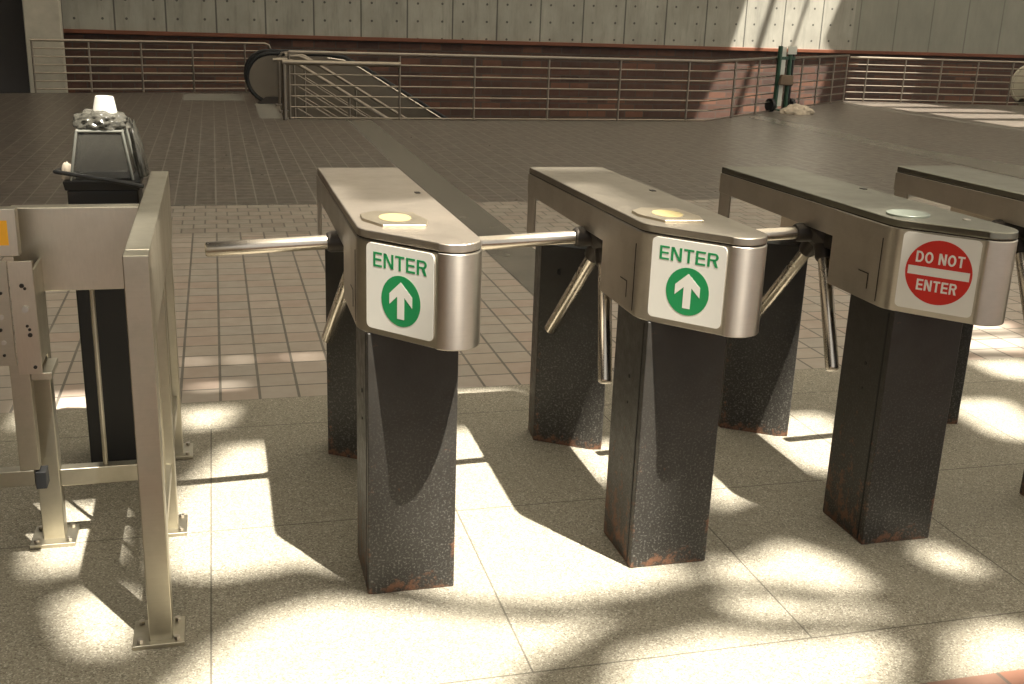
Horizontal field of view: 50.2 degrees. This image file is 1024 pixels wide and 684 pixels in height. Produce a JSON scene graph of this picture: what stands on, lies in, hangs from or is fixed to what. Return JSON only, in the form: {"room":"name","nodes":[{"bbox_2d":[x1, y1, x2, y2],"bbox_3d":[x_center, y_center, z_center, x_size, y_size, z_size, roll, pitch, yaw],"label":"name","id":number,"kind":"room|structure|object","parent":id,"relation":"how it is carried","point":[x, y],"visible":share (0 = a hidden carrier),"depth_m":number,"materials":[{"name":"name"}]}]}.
{"room":"railway station","nodes":[
{"label":"railway station","id":0,"kind":"room"},
{"bbox_2d":[0,0,29,92],"bbox_3d":[-10.777,-6.524,16.717,6.160,13.000,0.400,-3,18,-15],"label":"wall","id":1,"kind":"structure","parent":0,"point":[14,74],"depth_m":17.79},
{"bbox_2d":[22,0,67,92],"bbox_3d":[-7.313,-6.407,16.742,0.540,13.000,0.220,-3,18,-15],"label":"wall","id":2,"kind":"structure","parent":0,"point":[42,18],"depth_m":17.16,"materials":[{"name":"concrete"}]},
{"bbox_2d":[0,92,1023,683],"bbox_3d":[8.513,-1.246,10.768,38.000,0.250,22.950,-3,18,-15],"label":"floor","id":3,"kind":"structure","parent":0,"point":[268,582],"depth_m":3.65,"materials":[{"name":"beige tile"}]},
{"bbox_2d":[53,128,143,462],"bbox_3d":[-1.350,-0.145,3.688,0.268,1.142,0.259,-3,18,-15],"label":"litter bin","id":4,"kind":"object","parent":3,"relation":"on","point":[103,166],"visible":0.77,"depth_m":3.61,"materials":[{"name":"black plastic"}]},
{"bbox_2d":[61,162,70,179],"bbox_3d":[-1.422,-0.550,3.488,0.035,0.053,0.078,-3,18,-15],"label":"paper scrap","id":5,"kind":"object","parent":4,"relation":"on","point":[66,166],"visible":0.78,"depth_m":3.46,"materials":[{"name":"beige paper"}]},
{"bbox_2d":[72,109,130,129],"bbox_3d":[-1.321,-0.723,3.525,0.184,0.059,0.172,-3,18,-15],"label":"plastic bag","id":6,"kind":"object","parent":4,"relation":"on","point":[89,118],"visible":0.95,"depth_m":3.47,"materials":[{"name":"plastic"}]},
{"bbox_2d":[93,95,116,113],"bbox_3d":[-1.312,-0.760,3.516,0.081,0.063,0.081,9,18,21],"label":"paper cup","id":7,"kind":"object","parent":6,"relation":"on","point":[101,102],"visible":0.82,"depth_m":3.49,"materials":[{"name":"white paper"}]},
{"bbox_2d":[70,128,136,180],"bbox_3d":[-1.330,-0.619,3.556,0.196,0.157,0.201,-3,18,-15],"label":"hood","id":8,"kind":"object","parent":4,"relation":"attached to","point":[101,153],"depth_m":3.48,"materials":[{"name":"grey plastic"}]},
{"bbox_2d":[129,117,149,177],"bbox_3d":[-1.221,-0.642,3.578,0.054,0.193,0.144,-1,17,-11],"label":"plastic bag","id":9,"kind":"object","parent":4,"relation":"on","point":[140,159],"visible":1,"depth_m":3.54,"materials":[{"name":"plastic"}]},
{"bbox_2d":[7,171,193,650],"bbox_3d":[-1.186,0.102,3.150,0.448,0.998,1.320,-3,18,-15],"label":"barrier fence","id":10,"kind":"object","parent":3,"relation":"on","point":[91,247],"visible":0.98,"depth_m":2.99,"materials":[{"name":"metal"}]},
{"bbox_2d":[0,206,49,488],"bbox_3d":[-1.674,0.128,2.870,0.800,0.960,0.059,-3,18,-15],"label":"gate","id":11,"kind":"object","parent":10,"relation":"attached to","point":[30,471],"visible":0.94,"depth_m":2.95,"materials":[{"name":"metal"}]},
{"bbox_2d":[30,38,270,92],"bbox_3d":[-5.743,-4.468,17.735,3.773,0.821,0.044,-7,19,-27],"label":"railing","id":12,"kind":"object","parent":3,"relation":"on","point":[140,42],"visible":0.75,"depth_m":17.53,"materials":[{"name":"metal"}]},
{"bbox_2d":[182,94,242,100],"bbox_3d":[-4.758,-3.886,17.369,0.900,0.012,1.200,-3,18,-15],"label":"trim","id":13,"kind":"structure","parent":3,"relation":"on","point":[207,97],"depth_m":17.32,"materials":[{"name":"grey metal"}]},
{"bbox_2d":[171,204,304,205],"bbox_3d":[-5.315,-0.924,7.703,9.690,0.011,0.025,-3,18,-15],"label":"trim","id":14,"kind":"structure","parent":3,"relation":"on","point":[240,204],"depth_m":8.56,"materials":[{"name":"stone"}]},
{"bbox_2d":[255,104,280,117],"bbox_3d":[-3.494,-3.295,15.600,0.280,0.012,2.050,-3,18,-15],"label":"trim","id":15,"kind":"structure","parent":3,"relation":"on","point":[264,110],"depth_m":15.53,"materials":[{"name":"grey metal"}]},
{"bbox_2d":[275,51,310,112],"bbox_3d":[-3.159,-3.779,15.836,0.488,0.801,1.120,-3,18,-15],"label":"rail","id":16,"kind":"object","parent":3,"relation":"on","point":[283,52],"visible":0.56,"depth_m":16.15,"materials":[{"name":"metal"}]},
{"bbox_2d":[282,60,400,119],"bbox_3d":[-2.265,-3.367,14.640,1.596,0.779,0.106,-3,18,-16],"label":"rail","id":17,"kind":"object","parent":3,"relation":"on","point":[284,62],"visible":1,"depth_m":14.45,"materials":[{"name":"metal"}]},
{"bbox_2d":[204,168,481,593],"bbox_3d":[-0.567,0.063,3.303,0.665,1.025,1.364,-3,18,-15],"label":"turnstile","id":18,"kind":"object","parent":3,"relation":"on","point":[403,273],"visible":1,"depth_m":2.92,"materials":[{"name":"metal"}]},
{"bbox_2d":[244,49,449,119],"bbox_3d":[-1.245,-2.864,18.119,6.098,3.698,1.020,-3,18,-15],"label":"escalator","id":19,"kind":"object","parent":3,"relation":"on","point":[260,71],"visible":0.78,"depth_m":16.86,"materials":[{"name":"steel"},{"name":"black rubber"},{"name":"glass"}]},
{"bbox_2d":[347,120,534,294],"bbox_3d":[-0.889,-1.628,10.501,0.340,0.012,9.450,-3,18,-15],"label":"floor strip","id":20,"kind":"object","parent":3,"relation":"on","point":[519,262],"depth_m":9.07,"materials":[{"name":"stone"}]},
{"bbox_2d":[287,50,776,121],"bbox_3d":[1.034,-3.694,15.893,8.405,0.893,1.306,-7,19,-27],"label":"railing","id":21,"kind":"object","parent":3,"relation":"on","point":[289,52],"visible":1,"depth_m":15.41,"materials":[{"name":"metal"}]},
{"bbox_2d":[478,167,767,567],"bbox_3d":[0.173,0.030,3.496,0.665,1.025,1.364,-3,18,-15],"label":"turnstile","id":22,"kind":"object","parent":3,"relation":"on","point":[683,277],"visible":0.98,"depth_m":3.17,"materials":[{"name":"metal"}]},
{"bbox_2d":[765,46,797,111],"bbox_3d":[4.577,-4.380,18.231,0.500,1.070,0.380,-7,20,-28],"label":"hand truck","id":23,"kind":"object","parent":3,"relation":"on","point":[776,100],"visible":0.69,"depth_m":18.23,"materials":[{"name":"green paint"}]},
{"bbox_2d":[778,75,792,85],"bbox_3d":[4.559,-4.354,18.180,0.295,0.184,0.069,-7,20,-28],"label":"bundle","id":24,"kind":"object","parent":23,"relation":"attached to","point":[787,80],"visible":1,"depth_m":18.14,"materials":[{"name":"brown cardboard"}]},
{"bbox_2d":[779,103,814,114],"bbox_3d":[4.722,-3.864,18.092,0.661,0.174,0.288,-3,18,-15],"label":"heap","id":25,"kind":"object","parent":3,"relation":"on","point":[795,109],"visible":1,"depth_m":18.02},
{"bbox_2d":[780,55,849,108],"bbox_3d":[5.520,-4.732,19.802,0.046,0.881,3.056,14,21,34],"label":"railing","id":26,"kind":"object","parent":3,"relation":"on","point":[824,56],"visible":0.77,"depth_m":19.85,"materials":[{"name":"metal"}]},
{"bbox_2d":[718,166,1018,543],"bbox_3d":[0.913,-0.002,3.689,0.665,1.023,1.364,-3,18,-15],"label":"turnstile","id":27,"kind":"object","parent":3,"relation":"on","point":[913,273],"visible":0.89,"depth_m":3.36,"materials":[{"name":"metal"}]},
{"bbox_2d":[749,116,1023,178],"bbox_3d":[4.832,-2.526,14.081,1.093,0.012,7.449,-5,18,-21],"label":"trim","id":28,"kind":"structure","parent":3,"relation":"on","point":[1017,171],"depth_m":13.36,"materials":[{"name":"stone"}]},
{"bbox_2d":[844,104,1023,130],"bbox_3d":[7.824,-3.061,16.162,0.400,0.012,9.913,-3,18,-17],"label":"trim","id":29,"kind":"structure","parent":3,"relation":"on","point":[844,104],"depth_m":18.25,"materials":[{"name":"grey metal"}]},
{"bbox_2d":[845,56,1023,104],"bbox_3d":[8.509,-5.097,21.383,4.141,0.851,0.044,-1,17,-9],"label":"railing","id":30,"kind":"object","parent":3,"relation":"on","point":[855,57],"visible":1,"depth_m":21.32,"materials":[{"name":"metal"}]},
{"bbox_2d":[893,166,1023,495],"bbox_3d":[1.654,-0.033,3.883,0.665,1.018,1.364,-3,18,-15],"label":"turnstile","id":31,"kind":"object","parent":3,"relation":"on","point":[996,198],"visible":0.42,"depth_m":4.07,"materials":[{"name":"metal"}]},
{"bbox_2d":[1010,66,1023,105],"bbox_3d":[13.109,-3.853,23.001,6.098,3.698,0.920,-3,18,-15],"label":"escalator","id":32,"kind":"object","parent":3,"relation":"on","point":[1018,72],"visible":0.71,"depth_m":22.21,"materials":[{"name":"metal"}]},
{"bbox_3d":[-0.605,-1.718,16.870,5.730,3.270,1.200,-3,18,-15],"label":"staircase","id":33,"kind":"structure","parent":3,"relation":"attached to","visible":0},
{"bbox_2d":[273,58,391,119],"bbox_3d":[-1.253,-2.466,15.835,4.243,3.122,0.048,-3,18,-15],"label":"stair handrail","id":34,"kind":"object","parent":33,"relation":"on","point":[274,59],"visible":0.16,"depth_m":15.14,"materials":[{"name":"metal"}]},
{"bbox_2d":[285,53,409,119],"bbox_3d":[-1.413,-2.825,16.913,4.047,3.122,0.048,-3,18,-15],"label":"stair handrail","id":35,"kind":"object","parent":33,"relation":"on","point":[303,55],"visible":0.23,"depth_m":16.29,"materials":[{"name":"metal"}]},
{"bbox_2d":[61,0,1023,54],"bbox_3d":[8.608,-10.134,22.367,35.200,8.100,0.500,-3,18,-15],"label":"wall","id":36,"kind":"structure","parent":0,"point":[937,26],"depth_m":21.49,"materials":[{"name":"concrete"}]},
{"bbox_2d":[63,29,1023,57],"bbox_3d":[8.524,-6.167,23.363,35.200,0.070,0.150,-3,18,-15],"label":"trim","id":37,"kind":"structure","parent":36,"relation":"attached to","point":[88,31],"depth_m":21.05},
{"bbox_2d":[63,33,1023,120],"bbox_3d":[7.026,-3.355,24.035,40.000,5.860,0.300,-3,18,-15],"label":"wall","id":38,"kind":"structure","parent":0,"point":[303,44],"depth_m":21.74,"materials":[{"name":"brick"}]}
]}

